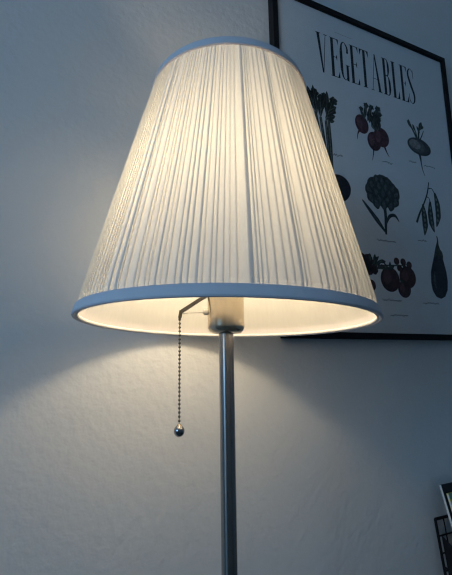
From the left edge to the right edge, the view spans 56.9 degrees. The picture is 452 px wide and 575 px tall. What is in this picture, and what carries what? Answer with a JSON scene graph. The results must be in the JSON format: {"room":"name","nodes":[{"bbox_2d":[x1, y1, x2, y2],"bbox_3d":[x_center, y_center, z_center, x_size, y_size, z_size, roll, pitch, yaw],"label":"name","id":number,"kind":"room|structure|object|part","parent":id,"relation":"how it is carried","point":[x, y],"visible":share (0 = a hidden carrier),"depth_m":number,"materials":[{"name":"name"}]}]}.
{"room":"living room","nodes":[
{"label":"living room","id":0,"kind":"room"},
{"bbox_2d":[0,0,451,574],"bbox_3d":[-0.345,0.091,0.599,5.000,2.600,0.150,4,-11,-25],"label":"wall","id":1,"kind":"structure","parent":0,"point":[343,447],"depth_m":0.64,"materials":[{"name":"white paint"}]},
{"bbox_2d":[268,0,451,340],"bbox_3d":[0.323,-0.245,0.891,0.510,0.708,0.018,4,-11,-25],"label":"framed poster","id":2,"kind":"object","parent":1,"relation":"attached to","point":[380,101],"visible":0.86,"depth_m":0.90,"materials":[{"name":"white paper"}]},
{"bbox_2d":[434,515,451,574],"bbox_3d":[0.550,0.571,0.783,0.275,0.265,0.132,4,-11,-25],"label":"magazine rack","id":3,"kind":"object","parent":1,"relation":"attached to","point":[447,546],"visible":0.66,"depth_m":0.78,"materials":[{"name":"black metal"}]},
{"bbox_2d":[439,482,451,527],"bbox_3d":[0.529,0.534,0.782,0.219,0.318,0.089,4,-11,-25],"label":"magazine","id":4,"kind":"object","parent":3,"relation":"in","point":[444,488],"visible":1,"depth_m":0.79,"materials":[{"name":"paper"}]},
{"bbox_3d":[0.431,0.574,0.716,0.001,0.235,0.110,4,-11,-25],"label":"panel","id":5,"kind":"part","parent":3,"relation":"part of","materials":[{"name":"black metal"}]},
{"bbox_2d":[446,492,451,510],"bbox_3d":[0.532,0.539,0.772,0.209,0.304,0.085,4,-11,-25],"label":"magazine","id":6,"kind":"object","parent":3,"relation":"in","point":[449,495],"visible":1,"depth_m":0.79,"materials":[{"name":"paper"}]},
{"bbox_3d":[0.530,1.094,-1.399,5.000,0.100,4.120,4,-11,-25],"label":"floor","id":7,"kind":"structure","parent":0,"visible":0},
{"bbox_2d":[71,36,383,574],"bbox_3d":[0.009,0.543,0.395,0.341,1.628,0.340,-7,-12,31],"label":"floor lamp","id":8,"kind":"object","parent":7,"relation":"on","point":[227,218],"visible":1,"depth_m":0.40,"materials":[{"name":"white fabric"}]},
{"bbox_3d":[-0.053,0.095,0.474,0.003,0.121,0.003,4,-11,-25],"label":"pull chain","id":9,"kind":"part","parent":8,"relation":"part of","materials":[{"name":"silver metal"}]},
{"bbox_3d":[0.003,-0.106,0.515,0.332,0.290,0.332,6,-13,-25],"label":"lamp shade","id":10,"kind":"part","parent":8,"relation":"part of","materials":[{"name":"fabric"}]}
]}

